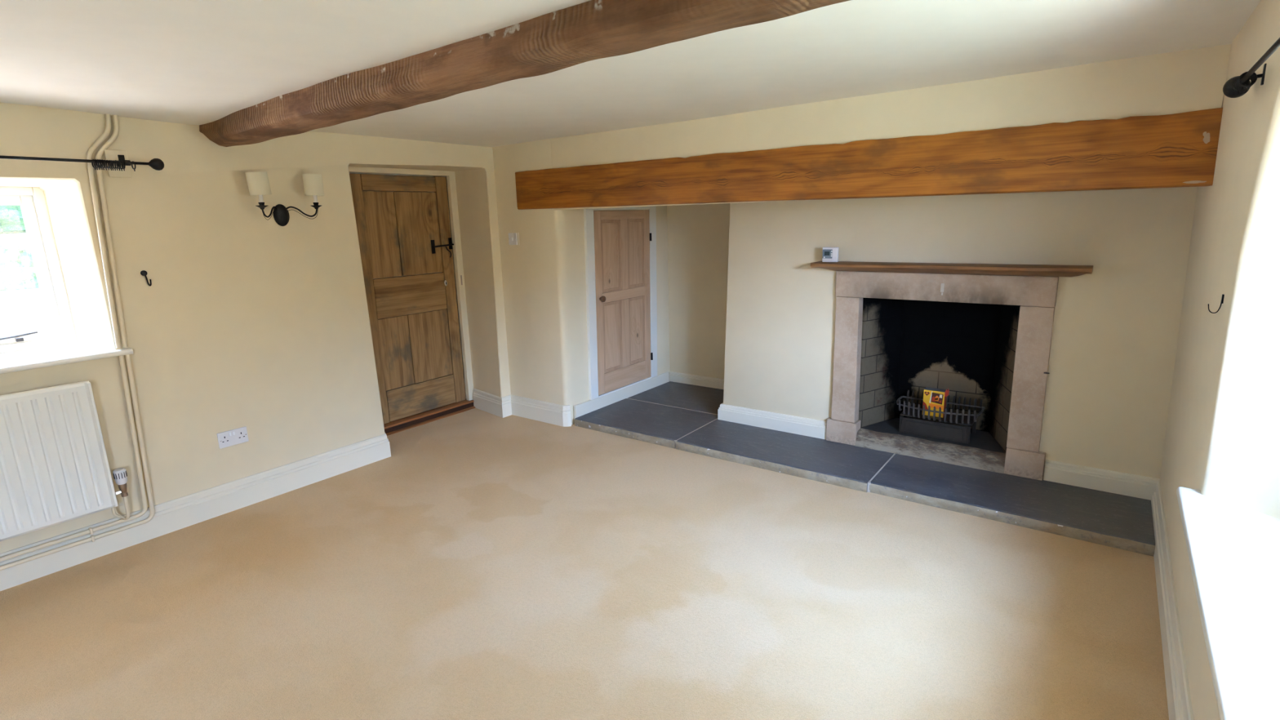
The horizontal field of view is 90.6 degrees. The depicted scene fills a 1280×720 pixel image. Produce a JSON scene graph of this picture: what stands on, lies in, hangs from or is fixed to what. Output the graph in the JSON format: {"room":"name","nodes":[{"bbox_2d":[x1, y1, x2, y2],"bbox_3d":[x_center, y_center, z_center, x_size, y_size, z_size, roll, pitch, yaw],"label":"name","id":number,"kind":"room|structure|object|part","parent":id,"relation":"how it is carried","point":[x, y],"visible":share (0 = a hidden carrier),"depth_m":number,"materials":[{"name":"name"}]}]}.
{"room":"traditional dwelling","nodes":[
{"label":"traditional dwelling","id":0,"kind":"room"},
{"bbox_2d":[0,102,511,553],"bbox_3d":[-2.855,-0.118,3.086,0.600,2.190,5.400,8,16,36],"label":"wall","id":1,"kind":"structure","parent":0,"point":[254,322],"depth_m":3.40,"materials":[{"name":"beige paint"}]},
{"bbox_2d":[0,380,129,541],"bbox_3d":[-2.832,0.537,2.625,0.118,0.724,1.097,8,16,36],"label":"radiator","id":2,"kind":"object","parent":1,"relation":"attached to","point":[55,469],"visible":1,"depth_m":2.81,"materials":[{"name":"white metal"}]},
{"bbox_2d":[0,186,133,373],"bbox_3d":[-3.078,-0.311,2.573,0.498,0.800,1.408,8,16,36],"label":"window","id":3,"kind":"structure","parent":1,"relation":"in","point":[56,345],"depth_m":3.06,"materials":[{"name":"white paint"}]},
{"bbox_3d":[-3.245,-0.347,2.686,0.090,0.772,1.194,8,16,36],"label":"frame","id":4,"kind":"part","parent":3,"relation":"part of","materials":[{"name":"white paint"}]},
{"bbox_3d":[-3.032,0.066,2.631,0.410,0.035,1.408,8,16,36],"label":"sill","id":5,"kind":"part","parent":3,"relation":"part of","materials":[{"name":"white paint"}]},
{"bbox_2d":[0,355,147,561],"bbox_3d":[-2.908,0.515,2.560,0.025,0.816,1.473,8,16,36],"label":"pipe","id":6,"kind":"object","parent":1,"relation":"attached to","point":[122,361],"visible":1,"depth_m":3.07,"materials":[{"name":"beige metal"}]},
{"bbox_2d":[88,527,93,534],"bbox_3d":[-2.612,0.813,3.015,0.024,0.028,0.010,8,16,36],"label":"clip","id":7,"kind":"object","parent":6,"relation":"attached to","point":[89,528],"visible":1,"depth_m":3.01,"materials":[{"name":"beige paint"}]},
{"bbox_2d":[0,354,155,570],"bbox_3d":[-2.900,0.532,2.574,0.025,0.856,1.498,8,16,36],"label":"pipe","id":8,"kind":"object","parent":1,"relation":"attached to","point":[128,361],"visible":1,"depth_m":3.10,"materials":[{"name":"beige metal"}]},
{"bbox_2d":[90,534,95,542],"bbox_3d":[-2.611,0.852,3.023,0.024,0.028,0.010,8,16,36],"label":"clip","id":9,"kind":"object","parent":8,"relation":"attached to","point":[92,535],"visible":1,"depth_m":3.02,"materials":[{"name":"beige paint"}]},
{"bbox_2d":[0,155,164,170],"bbox_3d":[-2.877,-0.764,2.310,0.131,0.069,1.909,8,16,36],"label":"curtain rod","id":10,"kind":"object","parent":1,"relation":"attached to","point":[157,164],"visible":0.93,"depth_m":2.84,"materials":[{"name":"black metal"}]},
{"bbox_3d":[-2.849,-0.758,2.291,0.012,0.018,1.810,8,16,36],"label":"rod","id":11,"kind":"part","parent":10,"relation":"part of","materials":[{"name":"black metal"}]},
{"bbox_2d":[91,159,96,169],"bbox_3d":[-2.440,-0.873,2.832,0.038,0.046,0.005,6,15,30],"label":"curtain ring","id":12,"kind":"object","parent":10,"relation":"hanging from","point":[95,166],"visible":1,"depth_m":2.83,"materials":[{"name":"black metal"}]},
{"bbox_2d":[93,159,99,169],"bbox_3d":[-2.435,-0.875,2.839,0.038,0.046,0.005,4,14,24],"label":"curtain ring","id":13,"kind":"object","parent":10,"relation":"hanging from","point":[95,159],"visible":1,"depth_m":2.83,"materials":[{"name":"black metal"}]},
{"bbox_2d":[96,159,101,169],"bbox_3d":[-2.430,-0.877,2.845,0.038,0.046,0.005,5,14,28],"label":"curtain ring","id":14,"kind":"object","parent":10,"relation":"hanging from","point":[97,159],"visible":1,"depth_m":2.84,"materials":[{"name":"black metal"}]},
{"bbox_2d":[118,160,124,170],"bbox_3d":[-2.382,-0.892,2.909,0.038,0.046,0.005,4,14,24],"label":"curtain ring","id":15,"kind":"object","parent":10,"relation":"hanging from","point":[122,168],"visible":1,"depth_m":2.90,"materials":[{"name":"black metal"}]},
{"bbox_2d":[86,114,120,348],"bbox_3d":[-2.475,-0.600,2.976,0.020,1.084,0.159,8,16,36],"label":"pipe","id":16,"kind":"object","parent":1,"relation":"attached to","point":[108,117],"visible":0.91,"depth_m":2.93,"materials":[{"name":"beige metal"}]},
{"bbox_2d":[95,115,127,346],"bbox_3d":[-2.460,-0.604,2.996,0.020,1.083,0.158,8,16,36],"label":"pipe","id":17,"kind":"object","parent":1,"relation":"attached to","point":[116,126],"visible":0.83,"depth_m":2.96,"materials":[{"name":"beige metal"}]},
{"bbox_2d":[103,149,132,177],"bbox_3d":[-2.445,-0.917,2.964,0.030,0.123,0.086,8,16,36],"label":"curtain rod bracket","id":18,"kind":"object","parent":1,"relation":"attached to","point":[109,154],"visible":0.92,"depth_m":2.95,"materials":[{"name":"beige paint"}]},
{"bbox_2d":[140,270,151,285],"bbox_3d":[-2.413,-0.399,3.097,0.037,0.077,0.029,8,16,36],"label":"wall hook","id":19,"kind":"object","parent":1,"relation":"attached to","point":[143,273],"visible":1,"depth_m":3.10,"materials":[{"name":"black metal"}]},
{"bbox_2d":[0,432,391,591],"bbox_3d":[-3.035,0.939,2.806,0.386,0.160,4.344,8,16,36],"label":"baseboard","id":20,"kind":"structure","parent":1,"relation":"attached to","point":[183,512],"depth_m":3.38,"materials":[{"name":"beige paint"}]},
{"bbox_2d":[217,426,248,448],"bbox_3d":[-2.247,0.428,3.500,0.012,0.087,0.147,8,16,36],"label":"double socket","id":21,"kind":"object","parent":1,"relation":"attached to","point":[237,436],"visible":1,"depth_m":3.50,"materials":[{"name":"white plastic"}]},
{"bbox_2d":[244,171,324,226],"bbox_3d":[-1.968,-0.888,3.514,0.160,0.284,0.401,8,16,36],"label":"wall light","id":22,"kind":"object","parent":1,"relation":"attached to","point":[258,183],"visible":1,"depth_m":3.54,"materials":[{"name":"white fabric"}]},
{"bbox_3d":[-2.022,-0.935,3.359,0.076,0.122,0.112,8,16,36],"label":"lamp shade","id":23,"kind":"part","parent":22,"relation":"part of","materials":[{"name":"beige fabric"}]},
{"bbox_3d":[-2.021,-0.811,3.467,0.016,0.062,0.167,-3,13,-4],"label":"arm","id":24,"kind":"part","parent":22,"relation":"part of","materials":[{"name":"black metal"}]},
{"bbox_3d":[-1.921,-0.843,3.599,0.167,0.062,0.016,-4,13,-12],"label":"arm","id":25,"kind":"part","parent":22,"relation":"part of","materials":[{"name":"black metal"}]},
{"bbox_3d":[-1.849,-0.991,3.587,0.076,0.118,0.107,8,16,36],"label":"lamp shade","id":26,"kind":"part","parent":22,"relation":"part of","materials":[{"name":"beige fabric"}]},
{"bbox_2d":[349,173,466,424],"bbox_3d":[-1.734,-0.474,4.860,0.064,1.818,0.866,8,16,36],"label":"door","id":27,"kind":"structure","parent":1,"relation":"in","point":[414,319],"depth_m":4.83,"materials":[{"name":"brown wood"}]},
{"bbox_3d":[-1.876,-0.909,4.610,0.022,0.615,0.242,8,16,36],"label":"panel","id":28,"kind":"part","parent":27,"relation":"part of","materials":[{"name":"brown wood"}]},
{"bbox_3d":[-1.850,-0.057,4.804,0.022,0.541,0.248,8,16,36],"label":"panel","id":29,"kind":"part","parent":27,"relation":"part of","materials":[{"name":"brown wood"}]},
{"bbox_3d":[-1.776,-1.302,4.673,0.034,0.111,0.609,8,16,36],"label":"rail","id":30,"kind":"part","parent":27,"relation":"part of","materials":[{"name":"brown wood"}]},
{"bbox_3d":[-1.754,-0.500,4.853,0.034,0.290,0.609,8,16,36],"label":"rail","id":31,"kind":"part","parent":27,"relation":"part of","materials":[{"name":"brown wood"}]},
{"bbox_3d":[-1.732,0.293,5.030,0.034,0.239,0.609,8,16,36],"label":"rail","id":32,"kind":"part","parent":27,"relation":"part of","materials":[{"name":"brown wood"}]},
{"bbox_3d":[-1.660,-0.979,4.894,0.022,0.615,0.250,8,16,36],"label":"panel","id":33,"kind":"part","parent":27,"relation":"part of","materials":[{"name":"brown wood"}]},
{"bbox_3d":[-1.632,-0.127,5.091,0.022,0.541,0.235,8,16,36],"label":"panel","id":34,"kind":"part","parent":27,"relation":"part of","materials":[{"name":"brown wood"}]},
{"bbox_3d":[-1.515,-0.930,5.062,0.010,0.090,0.028,8,16,36],"label":"latch plate","id":35,"kind":"part","parent":27,"relation":"part of","materials":[{"name":"black metal"}]},
{"bbox_2d":[348,166,473,400],"bbox_3d":[-1.750,-0.475,4.841,0.092,1.920,0.963,8,16,36],"label":"door frame","id":36,"kind":"structure","parent":1,"relation":"attached to","point":[450,176],"depth_m":5.08,"materials":[{"name":"beige paint"}]},
{"bbox_2d":[472,388,571,426],"bbox_3d":[-0.988,0.381,5.045,1.056,0.160,0.124,7,15,33],"label":"baseboard","id":37,"kind":"structure","parent":1,"relation":"attached to","point":[529,408],"depth_m":5.04,"materials":[{"name":"beige paint"}]},
{"bbox_2d":[492,138,670,424],"bbox_3d":[-0.411,-0.703,5.283,0.640,2.140,1.360,8,16,36],"label":"wall","id":38,"kind":"structure","parent":0,"point":[544,279],"depth_m":4.76,"materials":[{"name":"beige paint"}]},
{"bbox_2d":[508,232,519,244],"bbox_3d":[-0.951,-0.910,4.763,0.110,0.092,0.014,8,16,36],"label":"light switch","id":39,"kind":"object","parent":38,"relation":"attached to","point":[513,237],"visible":1,"depth_m":4.76,"materials":[{"name":"white plastic"}]},
{"bbox_2d":[583,205,657,399],"bbox_3d":[-0.132,-0.512,5.161,0.028,1.514,0.938,8,16,36],"label":"door frame","id":40,"kind":"structure","parent":38,"relation":"attached to","point":[588,213],"depth_m":4.93,"materials":[{"name":"white paint"}]},
{"bbox_3d":[-0.124,0.223,5.309,0.028,0.014,0.719,8,16,36],"label":"rail","id":41,"kind":"part","parent":40,"relation":"part of","materials":[{"name":"white paint"}]},
{"bbox_2d":[573,371,669,418],"bbox_3d":[-0.118,0.300,5.325,0.024,0.150,1.270,8,16,36],"label":"trim","id":42,"kind":"structure","parent":38,"relation":"attached to","point":[589,406],"depth_m":5.23,"materials":[{"name":"beige paint"}]},
{"bbox_2d":[593,209,653,395],"bbox_3d":[-0.109,-0.484,5.152,0.060,1.425,0.756,8,16,36],"label":"door","id":43,"kind":"structure","parent":38,"relation":"in","point":[621,246],"depth_m":5.14,"materials":[{"name":"brown wood"}]},
{"bbox_3d":[-0.289,-0.471,4.892,0.044,0.048,0.048,8,16,36],"label":"knob","id":44,"kind":"part","parent":43,"relation":"part of","materials":[{"name":"brown wood"}]},
{"bbox_3d":[-0.233,-0.815,4.964,0.006,0.553,0.251,8,16,36],"label":"panel","id":45,"kind":"part","parent":43,"relation":"part of","materials":[{"name":"brown wood"}]},
{"bbox_3d":[-0.228,-0.815,4.961,0.008,0.557,0.255,8,16,36],"label":"panel moulding","id":46,"kind":"part","parent":43,"relation":"part of","materials":[{"name":"brown wood"}]},
{"bbox_3d":[-0.225,-0.191,5.092,0.006,0.556,0.251,8,16,36],"label":"panel","id":47,"kind":"part","parent":43,"relation":"part of","materials":[{"name":"brown wood"}]},
{"bbox_3d":[-0.220,-0.190,5.089,0.008,0.560,0.255,8,16,36],"label":"panel moulding","id":48,"kind":"part","parent":43,"relation":"part of","materials":[{"name":"brown wood"}]},
{"bbox_3d":[-0.139,-1.152,5.024,0.015,0.066,0.562,8,16,36],"label":"rail","id":49,"kind":"part","parent":43,"relation":"part of","materials":[{"name":"brown wood"}]},
{"bbox_3d":[-0.131,-0.534,5.150,0.015,0.077,0.562,8,16,36],"label":"rail","id":50,"kind":"part","parent":43,"relation":"part of","materials":[{"name":"brown wood"}]},
{"bbox_3d":[-0.122,0.134,5.286,0.015,0.161,0.564,8,16,36],"label":"rail","id":51,"kind":"part","parent":43,"relation":"part of","materials":[{"name":"brown wood"}]},
{"bbox_3d":[-0.040,-0.878,5.218,0.006,0.553,0.237,8,16,36],"label":"panel","id":52,"kind":"part","parent":43,"relation":"part of","materials":[{"name":"brown wood"}]},
{"bbox_3d":[-0.035,-0.877,5.215,0.008,0.557,0.241,8,16,36],"label":"panel moulding","id":53,"kind":"part","parent":43,"relation":"part of","materials":[{"name":"brown wood"}]},
{"bbox_3d":[-0.032,-0.253,5.346,0.006,0.556,0.237,8,16,36],"label":"panel","id":54,"kind":"part","parent":43,"relation":"part of","materials":[{"name":"brown wood"}]},
{"bbox_3d":[-0.027,-0.252,5.343,0.008,0.560,0.241,8,16,36],"label":"panel moulding","id":55,"kind":"part","parent":43,"relation":"part of","materials":[{"name":"brown wood"}]},
{"bbox_2d":[0,408,1168,719],"bbox_3d":[-0.710,1.011,2.566,4.585,0.001,6.700,8,16,36],"label":"floor","id":56,"kind":"structure","parent":0,"point":[490,566],"depth_m":2.56,"materials":[{"name":"carpet"}]},
{"bbox_2d":[383,399,475,435],"bbox_3d":[-1.699,0.452,5.035,0.120,0.064,0.918,8,16,36],"label":"step","id":57,"kind":"structure","parent":56,"relation":"on","point":[428,416],"depth_m":5.01,"materials":[{"name":"brown wood"}]},
{"bbox_2d":[574,381,1155,556],"bbox_3d":[1.276,0.534,4.316,3.444,0.058,1.328,8,16,36],"label":"hearth","id":58,"kind":"object","parent":56,"relation":"on","point":[681,416],"visible":0.96,"depth_m":3.67,"materials":[{"name":"stone"}]},
{"bbox_2d":[0,0,1260,146],"bbox_3d":[-0.601,-0.982,1.964,4.250,0.049,6.750,8,16,36],"label":"ceiling","id":59,"kind":"structure","parent":0,"point":[192,62],"depth_m":2.19,"materials":[{"name":"paint"}]},
{"bbox_2d":[199,0,850,146],"bbox_3d":[-0.555,-0.968,2.089,4.122,0.165,0.218,8,16,36],"label":"ceiling beam","id":60,"kind":"structure","parent":59,"relation":"attached to","point":[593,29],"depth_m":1.91,"materials":[{"name":"brown wood"}]},
{"bbox_2d":[666,203,729,378],"bbox_3d":[0.779,-0.726,5.283,1.350,2.160,0.060,8,16,36],"label":"wall","id":61,"kind":"structure","parent":0,"point":[698,234],"depth_m":5.48,"materials":[{"name":"beige paint"}]},
{"bbox_2d":[669,371,724,389],"bbox_3d":[0.678,0.205,5.532,1.020,0.086,0.026,8,16,36],"label":"baseboard","id":62,"kind":"structure","parent":61,"relation":"attached to","point":[716,383],"depth_m":5.64,"materials":[{"name":"beige paint"}]},
{"bbox_2d":[551,44,1231,209],"bbox_3d":[0.818,-1.144,3.437,3.477,0.540,0.100,8,16,36],"label":"wall","id":63,"kind":"structure","parent":0,"point":[1180,82],"depth_m":2.92,"materials":[{"name":"beige paint"}]},
{"bbox_2d":[515,107,1222,209],"bbox_3d":[0.723,-1.041,3.611,3.868,0.290,0.250,8,16,36],"label":"lintel beam","id":64,"kind":"structure","parent":63,"relation":"attached to","point":[1175,150],"depth_m":3.00,"materials":[{"name":"brown wood"}]},
{"bbox_2d":[723,186,1197,479],"bbox_3d":[1.839,-0.489,4.049,2.543,2.140,0.800,8,16,36],"label":"wall","id":65,"kind":"structure","parent":0,"point":[1114,337],"depth_m":3.39,"materials":[{"name":"beige paint"}]},
{"bbox_2d":[717,402,826,439],"bbox_3d":[0.937,0.416,4.485,0.825,0.118,0.117,8,16,36],"label":"baseboard","id":66,"kind":"structure","parent":65,"relation":"attached to","point":[808,427],"depth_m":4.42,"materials":[{"name":"beige paint"}]},
{"bbox_2d":[858,297,1020,453],"bbox_3d":[1.861,-0.045,3.918,0.908,1.210,0.450,8,16,36],"label":"firebox","id":67,"kind":"object","parent":65,"relation":"in","point":[968,349],"depth_m":4.04,"materials":[{"name":"black"}]},
{"bbox_3d":[1.705,0.259,4.143,0.026,0.024,0.196,8,16,36],"label":"rail","id":68,"kind":"part","parent":67,"relation":"part of","materials":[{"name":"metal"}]},
{"bbox_3d":[1.668,0.407,4.047,0.018,0.108,0.018,8,16,36],"label":"leg","id":69,"kind":"part","parent":67,"relation":"part of","materials":[{"name":"metal"}]},
{"bbox_2d":[922,386,949,417],"bbox_3d":[1.864,0.254,3.983,0.145,0.194,0.063,8,16,36],"label":"box","id":70,"kind":"object","parent":67,"relation":"on","point":[932,397],"visible":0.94,"depth_m":3.96,"materials":[{"name":"orange"}]},
{"bbox_2d":[931,392,943,404],"bbox_3d":[1.852,0.240,3.949,0.068,0.070,0.001,8,16,36],"label":"picture","id":71,"kind":"object","parent":70,"relation":"on","point":[936,397],"depth_m":3.95,"materials":[{"name":"multicoloured paper"}]},
{"bbox_3d":[1.827,0.312,3.917,0.461,0.011,0.061,8,16,36],"label":"rail","id":72,"kind":"part","parent":67,"relation":"part of","materials":[{"name":"metal"}]},
{"bbox_3d":[1.883,0.354,4.002,0.497,0.221,0.265,8,16,36],"label":"fire grate","id":73,"kind":"part","parent":67,"relation":"part of","materials":[{"name":"black metal"}]},
{"bbox_3d":[1.952,0.272,4.081,0.457,0.011,0.011,8,16,36],"label":"rail","id":74,"kind":"part","parent":67,"relation":"part of","materials":[{"name":"metal"}]},
{"bbox_3d":[1.980,0.449,3.821,0.018,0.108,0.018,8,16,36],"label":"leg","id":75,"kind":"part","parent":67,"relation":"part of","materials":[{"name":"metal"}]},
{"bbox_3d":[2.101,0.410,3.982,0.018,0.108,0.018,8,16,36],"label":"leg","id":76,"kind":"part","parent":67,"relation":"part of","materials":[{"name":"metal"}]},
{"bbox_3d":[2.085,0.310,3.868,0.026,0.024,0.196,8,16,36],"label":"rail","id":77,"kind":"part","parent":67,"relation":"part of","materials":[{"name":"metal"}]},
{"bbox_2d":[826,271,1058,480],"bbox_3d":[1.733,0.048,3.754,1.220,1.119,0.103,8,16,36],"label":"fireplace surround","id":78,"kind":"object","parent":65,"relation":"attached to","point":[1036,295],"visible":0.95,"depth_m":3.62,"materials":[{"name":"stone"}]},
{"bbox_2d":[810,261,1093,276],"bbox_3d":[1.670,-0.511,3.556,1.422,0.056,0.161,8,16,36],"label":"mantel shelf","id":79,"kind":"object","parent":78,"relation":"on","point":[1046,270],"visible":1,"depth_m":3.44,"materials":[{"name":"brown wood"}]},
{"bbox_2d":[822,247,839,262],"bbox_3d":[1.170,-0.648,3.896,0.096,0.090,0.034,8,16,36],"label":"thermostat","id":80,"kind":"object","parent":79,"relation":"on","point":[828,254],"visible":1,"depth_m":3.88,"materials":[{"name":"white plastic"}]},
{"bbox_2d":[1043,459,1159,500],"bbox_3d":[2.426,0.632,3.350,0.489,0.112,0.026,8,16,36],"label":"baseboard","id":81,"kind":"structure","parent":65,"relation":"attached to","point":[1095,478],"depth_m":3.34,"materials":[{"name":"beige paint"}]},
{"bbox_2d":[1160,0,1279,719],"bbox_3d":[1.025,0.300,0.628,0.457,2.140,6.000,8,16,36],"label":"wall","id":82,"kind":"structure","parent":0,"point":[1222,437],"depth_m":1.86,"materials":[{"name":"beige paint"}]},
{"bbox_2d":[1151,480,1193,719],"bbox_3d":[0.870,1.250,0.920,0.022,0.167,5.909,8,16,36],"label":"baseboard","id":83,"kind":"structure","parent":82,"relation":"attached to","point":[1178,693],"depth_m":2.20,"materials":[{"name":"beige paint"}]},
{"bbox_2d":[1208,293,1224,313],"bbox_3d":[1.769,-0.173,1.948,0.036,0.059,0.015,8,16,36],"label":"wall hook","id":84,"kind":"object","parent":82,"relation":"attached to","point":[1223,295],"visible":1,"depth_m":1.94,"materials":[{"name":"black metal"}]},
{"bbox_2d":[1176,486,1279,719],"bbox_3d":[1.330,0.039,1.052,0.436,1.213,1.845,8,16,36],"label":"window sill","id":85,"kind":"structure","parent":82,"relation":"in","point":[1233,550],"depth_m":1.44,"materials":[{"name":"white paint"}]},
{"bbox_2d":[1222,37,1279,97],"bbox_3d":[1.117,-0.588,1.028,0.076,0.067,1.975,8,16,36],"label":"curtain rod","id":86,"kind":"object","parent":82,"relation":"attached to","point":[1228,90],"visible":0.65,"depth_m":1.67,"materials":[{"name":"black metal"}]},
{"bbox_2d":[1233,77,1251,93],"bbox_3d":[1.596,-0.728,1.676,0.038,0.046,0.005,8,16,37],"label":"curtain ring","id":87,"kind":"object","parent":86,"relation":"hanging from","point":[1235,87],"visible":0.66,"depth_m":1.68,"materials":[{"name":"black metal"}]},
{"bbox_2d":[1235,75,1253,93],"bbox_3d":[1.580,-0.723,1.656,0.038,0.046,0.005,8,16,37],"label":"curtain ring","id":88,"kind":"object","parent":86,"relation":"hanging from","point":[1251,76],"visible":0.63,"depth_m":1.66,"materials":[{"name":"black metal"}]},
{"bbox_2d":[1235,75,1253,92],"bbox_3d":[1.573,-0.721,1.645,0.038,0.046,0.005,9,16,40],"label":"curtain ring","id":89,"kind":"object","parent":86,"relation":"hanging from","point":[1237,86],"visible":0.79,"depth_m":1.65,"materials":[{"name":"black metal"}]},
{"bbox_2d":[1237,74,1254,91],"bbox_3d":[1.565,-0.718,1.635,0.038,0.046,0.005,3,13,18],"label":"curtain ring","id":90,"kind":"object","parent":86,"relation":"hanging from","point":[1244,74],"visible":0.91,"depth_m":1.64,"materials":[{"name":"black metal"}]},
{"bbox_2d":[1237,71,1257,90],"bbox_3d":[1.557,-0.716,1.625,0.038,0.046,0.005,4,14,25],"label":"curtain ring","id":91,"kind":"object","parent":86,"relation":"hanging from","point":[1245,73],"visible":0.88,"depth_m":1.63,"materials":[{"name":"black metal"}]},
{"bbox_3d":[1.087,-0.581,1.004,0.012,0.018,1.900,8,16,36],"label":"rod","id":92,"kind":"part","parent":86,"relation":"part of","materials":[{"name":"black metal"}]},
{"label":"outside","id":93,"kind":"structure","parent":0,"visible":0},
{"bbox_2d":[0,288,48,334],"bbox_3d":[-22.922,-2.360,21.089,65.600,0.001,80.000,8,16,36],"label":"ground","id":94,"kind":"structure","parent":93,"point":[22,310],"depth_m":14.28,"materials":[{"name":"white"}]},
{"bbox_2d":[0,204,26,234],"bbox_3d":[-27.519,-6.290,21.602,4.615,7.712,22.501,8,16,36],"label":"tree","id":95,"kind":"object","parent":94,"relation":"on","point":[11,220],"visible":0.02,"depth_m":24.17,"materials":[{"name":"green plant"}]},
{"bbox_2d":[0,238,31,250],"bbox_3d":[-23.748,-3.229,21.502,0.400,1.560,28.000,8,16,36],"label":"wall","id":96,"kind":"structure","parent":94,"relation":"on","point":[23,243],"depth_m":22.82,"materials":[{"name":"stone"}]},
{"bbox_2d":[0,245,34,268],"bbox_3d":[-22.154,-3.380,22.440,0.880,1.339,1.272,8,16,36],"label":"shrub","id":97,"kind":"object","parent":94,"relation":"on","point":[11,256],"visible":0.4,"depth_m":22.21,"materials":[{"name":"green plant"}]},
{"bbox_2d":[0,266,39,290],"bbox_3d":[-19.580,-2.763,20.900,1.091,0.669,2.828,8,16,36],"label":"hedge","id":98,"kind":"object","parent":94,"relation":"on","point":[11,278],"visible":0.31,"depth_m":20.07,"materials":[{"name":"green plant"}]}
]}

